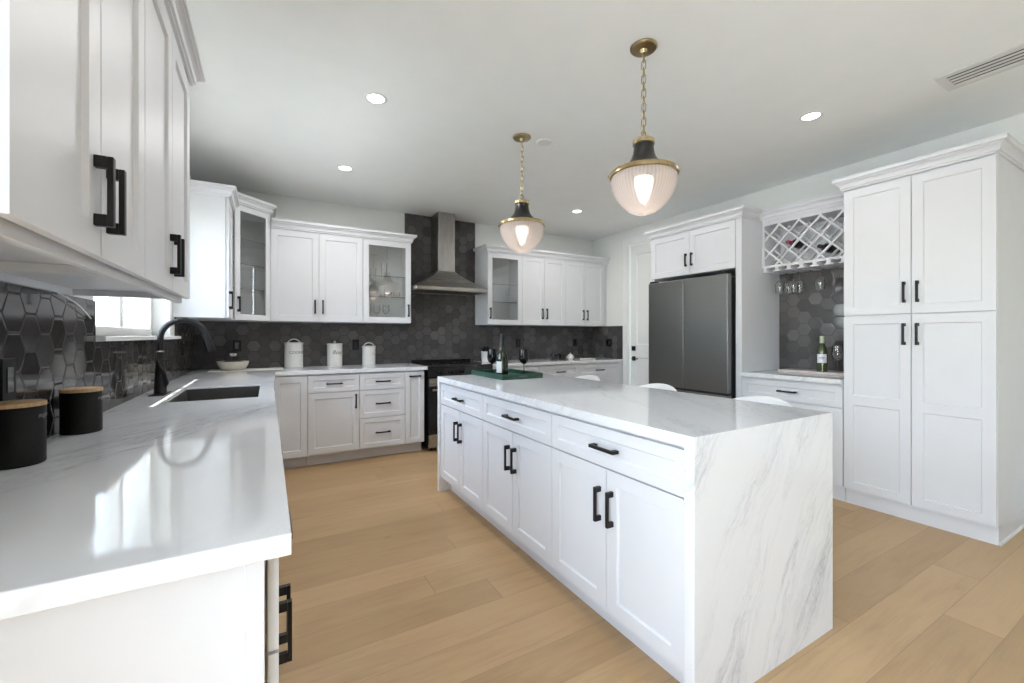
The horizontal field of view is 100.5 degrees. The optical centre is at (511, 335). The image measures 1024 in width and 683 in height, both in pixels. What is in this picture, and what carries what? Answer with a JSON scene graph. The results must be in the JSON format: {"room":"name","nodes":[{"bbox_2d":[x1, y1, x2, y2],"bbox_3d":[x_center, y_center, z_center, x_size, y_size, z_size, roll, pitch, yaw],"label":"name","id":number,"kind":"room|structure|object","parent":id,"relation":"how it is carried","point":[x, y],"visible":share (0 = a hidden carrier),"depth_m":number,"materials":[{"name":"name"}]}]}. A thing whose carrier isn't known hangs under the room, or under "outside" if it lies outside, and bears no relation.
{"room":"kitchen","nodes":[
{"label":"kitchen","id":0,"kind":"room"},
{"bbox_2d":[69,176,191,341],"bbox_3d":[-1.078,-0.113,0.443,0.200,2.700,8.240,0,0,-30],"label":"wall","id":1,"kind":"structure","parent":0,"point":[162,309],"depth_m":3.05,"materials":[{"name":"paint"}]},
{"bbox_2d":[0,0,144,283],"bbox_3d":[-0.896,-0.561,0.706,0.373,0.868,0.644,0,0,-30],"label":"upper cabinet","id":2,"kind":"object","parent":1,"relation":"attached to","point":[72,72],"visible":1,"depth_m":0.72,"materials":[{"name":"white paint"}]},
{"bbox_2d":[0,0,189,302],"bbox_3d":[-1.231,-0.561,1.291,0.373,0.868,0.701,0,0,-30],"label":"upper cabinet","id":3,"kind":"object","parent":1,"relation":"attached to","point":[167,87],"visible":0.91,"depth_m":1.31,"materials":[{"name":"white paint"}]},
{"bbox_2d":[56,292,91,318],"bbox_3d":[-1.553,-0.104,1.519,0.008,0.077,0.321,0,0,-31],"label":"cable","id":4,"kind":"object","parent":3,"relation":"hanging from","point":[56,292],"visible":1,"depth_m":1.51,"materials":[{"name":"paint"}]},
{"bbox_2d":[164,0,205,85],"bbox_3d":[-1.062,-1.022,1.016,0.393,0.064,1.442,0,0,-30],"label":"crown molding","id":5,"kind":"structure","parent":3,"relation":"on","point":[178,11],"depth_m":1.46,"materials":[{"name":"white paint"}]},
{"bbox_2d":[0,282,194,437],"bbox_3d":[-1.978,0.090,2.226,0.010,0.464,4.250,0,0,-30],"label":"tile backsplash","id":6,"kind":"structure","parent":1,"relation":"attached to","point":[54,346],"depth_m":1.49,"materials":[{"name":"grey tile"}]},
{"bbox_2d":[0,358,15,400],"bbox_3d":[-1.344,0.117,1.138,0.008,0.116,0.072,0,0,-30],"label":"wall outlet","id":7,"kind":"object","parent":6,"relation":"attached to","point":[7,365],"visible":0.9,"depth_m":1.13,"materials":[{"name":"black plastic"}]},
{"bbox_2d":[7,367,13,392],"bbox_3d":[-1.341,0.117,1.139,0.002,0.068,0.033,0,0,-30],"label":"receptacle","id":8,"kind":"object","parent":7,"relation":"attached to","point":[10,370],"depth_m":1.14,"materials":[{"name":"grey plastic"}]},
{"bbox_2d":[93,296,180,340],"bbox_3d":[-2.177,-0.470,2.444,0.202,0.985,1.735,0,0,-30],"label":"window","id":9,"kind":"structure","parent":1,"relation":"in","point":[117,318],"depth_m":2.40,"materials":[{"name":"glass"}]},
{"bbox_2d":[173,179,239,319],"bbox_3d":[-2.445,-0.655,3.436,0.398,1.024,0.512,0,0,-30],"label":"upper cabinet","id":10,"kind":"object","parent":1,"relation":"attached to","point":[211,214],"visible":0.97,"depth_m":3.27,"materials":[{"name":"white paint"}]},
{"bbox_2d":[222,189,592,364],"bbox_3d":[-0.952,-0.113,5.378,5.325,2.700,0.200,0,0,-30],"label":"wall","id":11,"kind":"structure","parent":0,"point":[290,208],"depth_m":4.85,"materials":[{"name":"paint"}]},
{"bbox_2d":[194,192,276,321],"bbox_3d":[-2.576,-0.698,3.952,0.685,1.110,0.656,0,0,-30],"label":"upper cabinet","id":12,"kind":"object","parent":11,"relation":"attached to","point":[251,227],"visible":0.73,"depth_m":4.24,"materials":[{"name":"white paint"}]},
{"bbox_2d":[270,227,362,322],"bbox_3d":[-2.027,-0.596,4.437,0.852,0.905,0.360,0,0,-30],"label":"upper cabinet","id":13,"kind":"object","parent":11,"relation":"attached to","point":[315,277],"visible":1,"depth_m":4.29,"materials":[{"name":"white paint"}]},
{"bbox_2d":[362,238,410,323],"bbox_3d":[-1.432,-0.596,4.778,0.518,0.905,0.360,0,0,-30],"label":"upper cabinet","id":14,"kind":"object","parent":11,"relation":"attached to","point":[397,255],"visible":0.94,"depth_m":4.89,"materials":[{"name":"white paint"}]},
{"bbox_2d":[272,218,416,243],"bbox_3d":[-1.769,-1.083,4.571,1.414,0.086,0.385,0,0,-30],"label":"crown molding","id":15,"kind":"structure","parent":14,"relation":"on","point":[278,223],"depth_m":4.38,"materials":[{"name":"white paint"}]},
{"bbox_2d":[195,213,592,369],"bbox_3d":[-0.899,-0.570,5.287,4.905,1.784,0.010,0,0,-30],"label":"tile backsplash","id":16,"kind":"structure","parent":11,"relation":"attached to","point":[441,326],"depth_m":5.14,"materials":[{"name":"grey tile"}]},
{"bbox_2d":[233,340,241,351],"bbox_3d":[-2.728,0.097,4.229,0.072,0.116,0.008,0,0,-30],"label":"wall outlet","id":17,"kind":"object","parent":16,"relation":"attached to","point":[236,343],"visible":1,"depth_m":4.23,"materials":[{"name":"black plastic"}]},
{"bbox_2d":[352,339,358,349],"bbox_3d":[-1.756,0.097,4.786,0.072,0.116,0.008,0,0,-30],"label":"wall outlet","id":18,"kind":"object","parent":16,"relation":"attached to","point":[355,342],"visible":1,"depth_m":4.78,"materials":[{"name":"black plastic"}]},
{"bbox_2d":[516,339,519,346],"bbox_3d":[0.085,0.097,5.840,0.072,0.116,0.008,0,0,-30],"label":"wall outlet","id":19,"kind":"object","parent":16,"relation":"attached to","point":[517,340],"visible":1,"depth_m":5.83,"materials":[{"name":"black plastic"}]},
{"bbox_2d":[411,212,487,295],"bbox_3d":[-0.784,-0.987,5.068,0.864,0.948,0.484,0,0,-30],"label":"range hood","id":20,"kind":"object","parent":11,"relation":"attached to","point":[443,279],"visible":0.85,"depth_m":5.04,"materials":[{"name":"metal"}]},
{"bbox_2d":[476,252,521,324],"bbox_3d":[-0.159,-0.596,5.508,0.494,0.905,0.360,0,0,-30],"label":"upper cabinet","id":21,"kind":"object","parent":11,"relation":"attached to","point":[500,274],"visible":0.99,"depth_m":5.51,"materials":[{"name":"white paint"}]},
{"bbox_2d":[473,243,609,264],"bbox_3d":[0.458,-1.083,5.846,2.007,0.086,0.385,0,0,-30],"label":"crown molding","id":22,"kind":"structure","parent":21,"relation":"on","point":[486,247],"depth_m":5.63,"materials":[{"name":"white paint"}]},
{"bbox_2d":[511,255,564,325],"bbox_3d":[0.356,-0.596,5.803,0.689,0.905,0.360,0,0,-30],"label":"upper cabinet","id":23,"kind":"object","parent":11,"relation":"attached to","point":[543,279],"visible":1,"depth_m":5.66,"materials":[{"name":"white paint"}]},
{"bbox_2d":[564,260,605,326],"bbox_3d":[0.990,-0.596,6.166,0.770,0.905,0.360,0,0,-30],"label":"upper cabinet","id":24,"kind":"object","parent":11,"relation":"attached to","point":[584,281],"depth_m":6.02,"materials":[{"name":"white paint"}]},
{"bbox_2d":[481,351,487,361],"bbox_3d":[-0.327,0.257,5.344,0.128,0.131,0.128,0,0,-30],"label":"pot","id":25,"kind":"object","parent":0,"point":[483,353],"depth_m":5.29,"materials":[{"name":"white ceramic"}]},
{"bbox_2d":[163,0,1023,239],"bbox_3d":[1.146,-1.513,1.717,5.325,0.100,8.640,0,0,-30],"label":"ceiling","id":26,"kind":"structure","parent":0,"point":[281,104],"depth_m":2.55,"materials":[{"name":"paint"}]},
{"bbox_2d":[337,165,352,170],"bbox_3d":[-1.453,-1.460,3.708,0.136,0.004,0.136,0,0,-30],"label":"recessed light","id":27,"kind":"object","parent":26,"relation":"in","point":[340,167],"visible":1,"depth_m":3.71,"materials":[{"name":"paint"}]},
{"bbox_2d":[364,92,386,103],"bbox_3d":[-0.837,-1.460,2.620,0.136,0.004,0.136,0,0,-30],"label":"recessed light","id":28,"kind":"object","parent":26,"relation":"in","point":[372,97],"visible":1,"depth_m":2.62,"materials":[{"name":"paint"}]},
{"bbox_2d":[498,133,544,252],"bbox_3d":[0.076,-1.037,3.127,0.338,0.852,0.346,0,0,-30],"label":"pendant light","id":29,"kind":"object","parent":26,"relation":"hanging from","point":[522,232],"visible":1,"depth_m":3.04,"materials":[{"name":"white glass"}]},
{"bbox_2d":[536,138,551,145],"bbox_3d":[0.242,-1.457,3.204,0.120,0.011,0.120,0,0,-30],"label":"cover plate","id":30,"kind":"object","parent":26,"relation":"attached to","point":[542,141],"visible":1,"depth_m":3.19,"materials":[{"name":"paint"}]},
{"bbox_2d":[571,209,582,212],"bbox_3d":[0.760,-1.460,4.987,0.136,0.004,0.136,0,0,-30],"label":"recessed light","id":31,"kind":"object","parent":26,"relation":"in","point":[576,210],"visible":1,"depth_m":4.99,"materials":[{"name":"paint"}]},
{"bbox_2d":[608,38,679,215],"bbox_3d":[0.668,-1.037,2.153,0.338,0.852,0.346,0,0,-30],"label":"pendant light","id":32,"kind":"object","parent":26,"relation":"hanging from","point":[643,185],"visible":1,"depth_m":2.07,"materials":[{"name":"white glass"}]},
{"bbox_2d":[799,111,823,120],"bbox_3d":[1.988,-1.460,2.833,0.136,0.004,0.136,0,0,-30],"label":"recessed light","id":33,"kind":"object","parent":26,"relation":"in","point":[813,115],"visible":1,"depth_m":2.83,"materials":[{"name":"paint"}]},
{"bbox_2d":[933,44,1023,90],"bbox_3d":[2.640,-1.459,2.226,0.240,0.008,0.580,0,0,-30],"label":"ceiling vent","id":34,"kind":"object","parent":26,"relation":"in","point":[1011,58],"visible":1,"depth_m":2.33,"materials":[{"name":"white metal"}]},
{"bbox_2d":[267,444,1023,682],"bbox_3d":[1.146,1.287,1.717,5.325,0.100,8.640,0,0,-30],"label":"floor","id":35,"kind":"structure","parent":0,"point":[393,577],"depth_m":2.00,"materials":[{"name":"brown wood"}]},
{"bbox_2d":[0,511,292,682],"bbox_3d":[-0.818,0.799,0.861,0.661,0.876,0.687,0,0,-30],"label":"base cabinet","id":36,"kind":"object","parent":35,"relation":"on","point":[276,658],"depth_m":0.64,"materials":[{"name":"white paint"}]},
{"bbox_2d":[266,444,282,682],"bbox_3d":[-1.212,0.799,1.550,0.661,0.876,0.899,0,0,-30],"label":"base cabinet","id":37,"kind":"object","parent":35,"relation":"on","point":[281,444],"visible":0.02,"depth_m":1.31,"materials":[{"name":"white paint"}]},
{"bbox_2d":[274,375,307,468],"bbox_3d":[-2.392,0.799,3.882,0.932,0.876,0.958,0,0,-30],"label":"base cabinet","id":38,"kind":"object","parent":35,"relation":"on","point":[291,391],"visible":0.18,"depth_m":3.92,"materials":[{"name":"white paint"}]},
{"bbox_2d":[0,363,427,619],"bbox_3d":[-1.075,0.341,2.741,2.088,0.036,4.254,0,0,-30],"label":"countertop","id":39,"kind":"structure","parent":38,"relation":"on","point":[166,491],"depth_m":0.84,"materials":[{"name":"stone"}]},
{"bbox_2d":[0,399,46,469],"bbox_3d":[-1.247,0.244,1.070,0.108,0.157,0.108,0,0,-30],"label":"canister","id":40,"kind":"object","parent":39,"relation":"on","point":[23,422],"visible":1,"depth_m":1.05,"materials":[{"name":"black metal"}]},
{"bbox_2d":[58,386,102,434],"bbox_3d":[-1.450,0.249,1.434,0.106,0.147,0.106,0,0,-30],"label":"canister","id":41,"kind":"object","parent":39,"relation":"on","point":[80,408],"visible":1,"depth_m":1.40,"materials":[{"name":"black metal"}]},
{"bbox_2d":[148,318,215,396],"bbox_3d":[-1.860,0.109,2.426,0.292,0.428,0.200,0,0,-30],"label":"kitchen faucet","id":42,"kind":"object","parent":39,"relation":"on","point":[161,382],"visible":1,"depth_m":2.37,"materials":[{"name":"black metal"}]},
{"bbox_2d":[169,386,259,401],"bbox_3d":[-1.679,0.435,2.449,0.388,0.205,0.658,0,0,-30],"label":"sink","id":43,"kind":"object","parent":39,"relation":"in","point":[251,391],"visible":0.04,"depth_m":2.71,"materials":[{"name":"metal"}]},
{"bbox_2d":[208,367,282,371],"bbox_3d":[-2.531,0.321,4.076,0.600,0.004,0.270,0,0,-30],"label":"mat","id":44,"kind":"object","parent":39,"relation":"on","point":[276,368],"visible":0.95,"depth_m":4.06,"materials":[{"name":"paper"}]},
{"bbox_2d":[217,360,248,369],"bbox_3d":[-2.628,0.278,4.015,0.260,0.081,0.260,0,0,-30],"label":"serving bowl","id":45,"kind":"object","parent":44,"relation":"on","point":[222,365],"visible":0.96,"depth_m":3.92,"materials":[{"name":"beige ceramic"}]},
{"bbox_2d":[223,360,241,361],"bbox_3d":[-2.628,0.264,4.015,0.216,0.070,0.216,0,0,-30],"label":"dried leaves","id":46,"kind":"object","parent":45,"relation":"in","point":[227,360],"visible":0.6,"depth_m":3.99,"materials":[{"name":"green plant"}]},
{"bbox_2d":[284,339,302,367],"bbox_3d":[-2.253,0.174,4.400,0.178,0.296,0.178,0,0,-30],"label":"canister","id":47,"kind":"object","parent":39,"relation":"on","point":[293,351],"visible":1,"depth_m":4.33,"materials":[{"name":"ceramic"}]},
{"bbox_2d":[327,341,342,365],"bbox_3d":[-1.914,0.186,4.600,0.158,0.272,0.158,0,0,-30],"label":"canister","id":48,"kind":"object","parent":39,"relation":"on","point":[334,350],"visible":0.99,"depth_m":4.53,"materials":[{"name":"ceramic"}]},
{"bbox_2d":[362,342,375,364],"bbox_3d":[-1.606,0.196,4.780,0.146,0.253,0.146,0,0,-30],"label":"canister","id":49,"kind":"object","parent":39,"relation":"on","point":[368,352],"visible":0.99,"depth_m":4.72,"materials":[{"name":"ceramic"}]},
{"bbox_2d":[307,373,358,465],"bbox_3d":[-1.856,0.799,4.353,0.461,0.876,0.675,0,0,-30],"label":"base cabinet","id":50,"kind":"object","parent":35,"relation":"on","point":[333,399],"visible":0.98,"depth_m":4.09,"materials":[{"name":"white paint"}]},
{"bbox_2d":[358,371,404,458],"bbox_3d":[-1.459,0.799,4.580,0.452,0.876,0.675,0,0,-30],"label":"base cabinet","id":51,"kind":"object","parent":35,"relation":"on","point":[381,394],"visible":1,"depth_m":4.32,"materials":[{"name":"white paint"}]},
{"bbox_2d":[402,370,423,452],"bbox_3d":[-1.173,0.799,4.744,0.205,0.876,0.675,0,0,-30],"label":"base cabinet","id":52,"kind":"object","parent":35,"relation":"on","point":[414,379],"visible":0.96,"depth_m":4.49,"materials":[{"name":"white paint"}]},
{"bbox_2d":[410,358,491,450],"bbox_3d":[-0.705,0.762,4.971,0.762,0.950,0.726,0,0,-30],"label":"range","id":53,"kind":"object","parent":35,"relation":"on","point":[436,367],"visible":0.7,"depth_m":4.58,"materials":[{"name":"black metal"}]},
{"bbox_2d":[412,361,491,367],"bbox_3d":[-0.709,0.331,4.979,0.762,0.020,0.605,0,0,-30],"label":"cooktop","id":54,"kind":"object","parent":53,"relation":"in","point":[431,364],"depth_m":4.85,"materials":[{"name":"black glass"}]},
{"bbox_2d":[441,383,494,525],"bbox_3d":[-0.139,0.799,3.191,0.613,0.876,0.762,0,0,-30],"label":"base cabinet","id":55,"kind":"object","parent":35,"relation":"on","point":[462,420],"visible":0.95,"depth_m":3.00,"materials":[{"name":"white paint"}]},
{"bbox_2d":[493,365,539,371],"bbox_3d":[-0.093,0.799,5.362,0.671,0.876,0.675,0,0,-30],"label":"base cabinet","id":56,"kind":"object","parent":35,"relation":"on","point":[535,368],"visible":0.02,"depth_m":5.18,"materials":[{"name":"white paint"}]},
{"bbox_2d":[483,394,565,585],"bbox_3d":[0.241,0.799,2.529,0.613,0.876,0.762,0,0,-30],"label":"base cabinet","id":57,"kind":"object","parent":35,"relation":"on","point":[517,437],"visible":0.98,"depth_m":2.34,"materials":[{"name":"white paint"}]},
{"bbox_2d":[539,364,578,376],"bbox_3d":[0.462,0.799,5.681,0.608,0.876,0.675,0,0,-30],"label":"base cabinet","id":58,"kind":"object","parent":35,"relation":"on","point":[569,370],"visible":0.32,"depth_m":5.43,"materials":[{"name":"white paint"}]},
{"bbox_2d":[575,375,599,380],"bbox_3d":[0.527,0.793,3.679,0.450,0.890,0.501,0,0,-30],"label":"counter stool","id":59,"kind":"object","parent":35,"relation":"on","point":[590,377],"visible":0.05,"depth_m":3.79,"materials":[{"name":"white plastic"}]},
{"bbox_2d":[578,362,622,383],"bbox_3d":[1.065,0.799,6.026,0.779,0.876,0.675,0,0,-30],"label":"base cabinet","id":60,"kind":"object","parent":35,"relation":"on","point":[607,371],"depth_m":5.80,"materials":[{"name":"white paint"}]},
{"bbox_2d":[473,357,622,366],"bbox_3d":[0.504,0.341,5.715,2.064,0.036,0.662,0,0,-30],"label":"countertop","id":61,"kind":"structure","parent":60,"relation":"on","point":[530,362],"depth_m":5.54,"materials":[{"name":"stone"}]},
{"bbox_2d":[481,346,490,361],"bbox_3d":[-0.327,0.224,5.344,0.128,0.197,0.128,0,0,-30],"label":"utensil crock","id":62,"kind":"object","parent":61,"relation":"on","point":[484,351],"visible":0.81,"depth_m":5.30,"materials":[{"name":"white ceramic"}]},
{"bbox_2d":[549,352,557,359],"bbox_3d":[0.558,0.269,5.713,0.124,0.108,0.102,0,0,-30],"label":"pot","id":63,"kind":"object","parent":61,"relation":"on","point":[554,356],"visible":0.91,"depth_m":5.68,"materials":[{"name":"metal"}]},
{"bbox_2d":[558,352,565,359],"bbox_3d":[0.674,0.269,5.803,0.128,0.108,0.106,0,0,-30],"label":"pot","id":64,"kind":"object","parent":61,"relation":"on","point":[561,356],"visible":0.99,"depth_m":5.76,"materials":[{"name":"metal"}]},
{"bbox_2d":[567,353,573,358],"bbox_3d":[0.805,0.277,5.878,0.088,0.092,0.099,0,0,19],"label":"jar","id":65,"kind":"object","parent":61,"relation":"on","point":[570,356],"visible":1,"depth_m":5.85,"materials":[{"name":"white ceramic"}]},
{"bbox_2d":[552,413,683,682],"bbox_3d":[0.620,0.799,1.866,0.613,0.876,0.762,0,0,-30],"label":"base cabinet","id":66,"kind":"object","parent":35,"relation":"on","point":[618,495],"visible":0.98,"depth_m":1.66,"materials":[{"name":"white paint"}]},
{"bbox_2d":[438,373,832,682],"bbox_3d":[0.380,0.780,2.608,0.894,0.914,2.371,0,0,-30],"label":"countertop","id":67,"kind":"structure","parent":35,"relation":"on","point":[758,477],"depth_m":1.58,"materials":[{"name":"stone"}]},
{"bbox_2d":[471,368,542,379],"bbox_3d":[-0.050,0.303,3.428,0.360,0.038,0.525,0,0,-31],"label":"serving tray","id":68,"kind":"object","parent":67,"relation":"on","point":[512,373],"visible":0.97,"depth_m":3.28,"materials":[{"name":"green paint"}]},
{"bbox_2d":[487,349,496,372],"bbox_3d":[-0.162,0.212,3.503,0.084,0.205,0.084,0,0,-30],"label":"wine glass","id":69,"kind":"object","parent":68,"relation":"on","point":[492,353],"visible":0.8,"depth_m":3.47,"materials":[{"name":"clear glass"}]},
{"bbox_2d":[487,349,496,363],"bbox_3d":[-0.162,0.168,3.503,0.084,0.118,0.084,0,0,-30],"label":"bowl","id":70,"kind":"object","parent":69,"relation":"on","point":[492,353],"depth_m":3.47,"materials":[{"name":"clear glass"}]},
{"bbox_2d":[496,334,507,374],"bbox_3d":[-0.077,0.149,3.424,0.094,0.330,0.094,0,0,-30],"label":"champagne bottle","id":71,"kind":"object","parent":68,"relation":"on","point":[502,357],"visible":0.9,"depth_m":3.39,"materials":[{"name":"green glass"}]},
{"bbox_2d":[519,349,528,373],"bbox_3d":[0.096,0.212,3.443,0.084,0.205,0.084,0,0,-30],"label":"wine glass","id":72,"kind":"object","parent":68,"relation":"on","point":[523,353],"visible":0.86,"depth_m":3.41,"materials":[{"name":"clear glass"}]},
{"bbox_2d":[641,383,676,390],"bbox_3d":[0.915,0.793,3.002,0.450,0.890,0.501,0,0,-30],"label":"counter stool","id":73,"kind":"object","parent":35,"relation":"on","point":[655,385],"visible":0.04,"depth_m":3.11,"materials":[{"name":"white plastic"}]},
{"bbox_2d":[649,272,735,398],"bbox_3d":[2.019,0.325,4.433,0.680,1.825,0.926,0,0,-30],"label":"refrigerator","id":74,"kind":"object","parent":35,"relation":"on","point":[692,321],"visible":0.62,"depth_m":4.15,"materials":[{"name":"silver metal"}]},
{"bbox_2d":[644,205,778,397],"bbox_3d":[2.049,0.040,4.427,0.660,2.394,1.145,0,0,-30],"label":"tall cabinet","id":75,"kind":"object","parent":35,"relation":"on","point":[730,240],"visible":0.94,"depth_m":4.02,"materials":[{"name":"white paint"}]},
{"bbox_2d":[734,396,792,406],"bbox_3d":[1.288,0.793,2.351,0.450,0.890,0.501,0,0,-30],"label":"counter stool","id":76,"kind":"object","parent":35,"relation":"on","point":[761,399],"visible":0.03,"depth_m":2.46,"materials":[{"name":"white plastic"}]},
{"bbox_2d":[742,376,845,501],"bbox_3d":[2.511,0.799,3.640,0.641,0.876,0.777,0,0,-30],"label":"base cabinet","id":77,"kind":"object","parent":35,"relation":"on","point":[826,397],"visible":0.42,"depth_m":3.30,"materials":[{"name":"white paint"}]},
{"bbox_2d":[740,369,843,384],"bbox_3d":[2.513,0.341,3.641,0.638,0.036,0.778,0,0,-30],"label":"countertop","id":78,"kind":"structure","parent":77,"relation":"on","point":[771,374],"depth_m":3.48,"materials":[{"name":"stone"}]},
{"bbox_2d":[778,368,843,375],"bbox_3d":[2.707,0.314,3.697,0.222,0.018,0.655,0,0,-30],"label":"marble board","id":79,"kind":"object","parent":78,"relation":"on","point":[787,369],"visible":0.54,"depth_m":3.73,"materials":[{"name":"white stone"}]},
{"bbox_2d":[817,336,827,371],"bbox_3d":[2.663,0.152,3.659,0.077,0.305,0.076,0,0,-30],"label":"wine bottle","id":80,"kind":"object","parent":79,"relation":"on","point":[822,354],"visible":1,"depth_m":3.63,"materials":[{"name":"green glass"}]},
{"bbox_2d":[831,345,843,372],"bbox_3d":[2.724,0.192,3.563,0.086,0.225,0.086,0,0,-30],"label":"wine glass","id":81,"kind":"object","parent":79,"relation":"on","point":[832,345],"visible":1,"depth_m":3.55,"materials":[{"name":"clear glass"}]},
{"bbox_2d":[831,345,843,360],"bbox_3d":[2.724,0.144,3.563,0.086,0.129,0.086,0,0,-30],"label":"bowl","id":82,"kind":"object","parent":81,"relation":"on","point":[832,345],"depth_m":3.56,"materials":[{"name":"clear glass"}]},
{"bbox_2d":[832,133,1023,545],"bbox_3d":[2.887,0.040,2.963,0.660,2.394,0.868,0,0,-30],"label":"pantry cabinet","id":83,"kind":"object","parent":35,"relation":"on","point":[934,242],"visible":1,"depth_m":2.72,"materials":[{"name":"white paint"}]},
{"bbox_2d":[593,113,1023,384],"bbox_3d":[3.369,-0.113,2.990,0.200,2.700,8.240,0,0,-30],"label":"wall","id":84,"kind":"structure","parent":0,"point":[611,246],"depth_m":4.10,"materials":[{"name":"paint"}]},
{"bbox_2d":[593,326,622,358],"bbox_3d":[1.391,0.090,6.233,0.010,0.464,0.624,0,0,-30],"label":"tile backsplash","id":85,"kind":"structure","parent":84,"relation":"attached to","point":[600,334],"depth_m":6.20,"materials":[{"name":"grey tile"}]},
{"bbox_2d":[606,339,611,346],"bbox_3d":[1.405,0.097,6.189,0.008,0.116,0.118,0,0,-30],"label":"wall outlet","id":86,"kind":"object","parent":85,"relation":"attached to","point":[608,341],"visible":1,"depth_m":6.18,"materials":[{"name":"black plastic"}]},
{"bbox_2d":[623,234,649,384],"bbox_3d":[1.807,-0.051,5.495,0.022,2.575,1.030,0,0,-30],"label":"trim","id":87,"kind":"structure","parent":84,"relation":"attached to","point":[640,238],"depth_m":5.90,"materials":[{"name":"paint"}]},
{"bbox_2d":[630,241,651,385],"bbox_3d":[1.837,-0.009,5.512,0.093,2.472,0.836,0,0,-30],"label":"door","id":88,"kind":"structure","parent":84,"relation":"in","point":[640,254],"depth_m":5.74,"materials":[{"name":"paint"}]},
{"bbox_2d":[760,191,843,274],"bbox_3d":[2.640,-0.874,3.714,0.326,0.564,0.776,0,0,-30],"label":"wine rack","id":89,"kind":"object","parent":84,"relation":"attached to","point":[818,220],"visible":0.68,"depth_m":3.77,"materials":[{"name":"white paint"}]},
{"bbox_2d":[775,280,784,293],"bbox_3d":[2.484,-0.500,3.952,0.080,0.205,0.080,0,0,-30],"label":"hanging wine glass","id":90,"kind":"object","parent":89,"relation":"hanging from","point":[779,280],"visible":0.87,"depth_m":3.95,"materials":[{"name":"clear glass"}]},
{"bbox_2d":[788,279,798,291],"bbox_3d":[2.544,-0.500,3.848,0.080,0.205,0.080,0,0,-30],"label":"hanging wine glass","id":91,"kind":"object","parent":89,"relation":"hanging from","point":[792,279],"visible":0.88,"depth_m":3.84,"materials":[{"name":"clear glass"}]},
{"bbox_2d":[786,239,807,249],"bbox_3d":[2.574,-0.835,3.855,0.290,0.076,0.076,0,0,-30],"label":"wine bottle","id":92,"kind":"object","parent":89,"relation":"in","point":[799,244],"visible":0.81,"depth_m":3.82,"materials":[{"name":"black glass"}]},
{"bbox_2d":[794,280,804,292],"bbox_3d":[2.624,-0.500,3.889,0.080,0.205,0.080,0,0,-30],"label":"hanging wine glass","id":93,"kind":"object","parent":89,"relation":"hanging from","point":[797,280],"visible":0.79,"depth_m":3.88,"materials":[{"name":"clear glass"}]},
{"bbox_2d":[814,268,825,289],"bbox_3d":[2.650,-0.500,3.663,0.080,0.205,0.080,0,0,-30],"label":"hanging wine glass","id":94,"kind":"object","parent":89,"relation":"hanging from","point":[820,276],"visible":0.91,"depth_m":3.66,"materials":[{"name":"clear glass"}]},
{"bbox_2d":[814,276,825,289],"bbox_3d":[2.650,-0.456,3.663,0.080,0.118,0.080,0,0,-30],"label":"bowl","id":95,"kind":"object","parent":94,"relation":"on","point":[818,276],"depth_m":3.66,"materials":[{"name":"clear glass"}]},
{"bbox_2d":[817,243,839,253],"bbox_3d":[2.698,-0.752,3.639,0.290,0.076,0.076,0,0,-30],"label":"wine bottle","id":96,"kind":"object","parent":89,"relation":"in","point":[832,248],"visible":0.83,"depth_m":3.60,"materials":[{"name":"black glass"}]},
{"bbox_2d":[779,267,844,370],"bbox_3d":[2.786,-0.370,3.797,0.010,1.386,0.770,0,0,-30],"label":"tile backsplash","id":97,"kind":"structure","parent":84,"relation":"attached to","point":[808,315],"depth_m":3.88,"materials":[{"name":"grey tile"}]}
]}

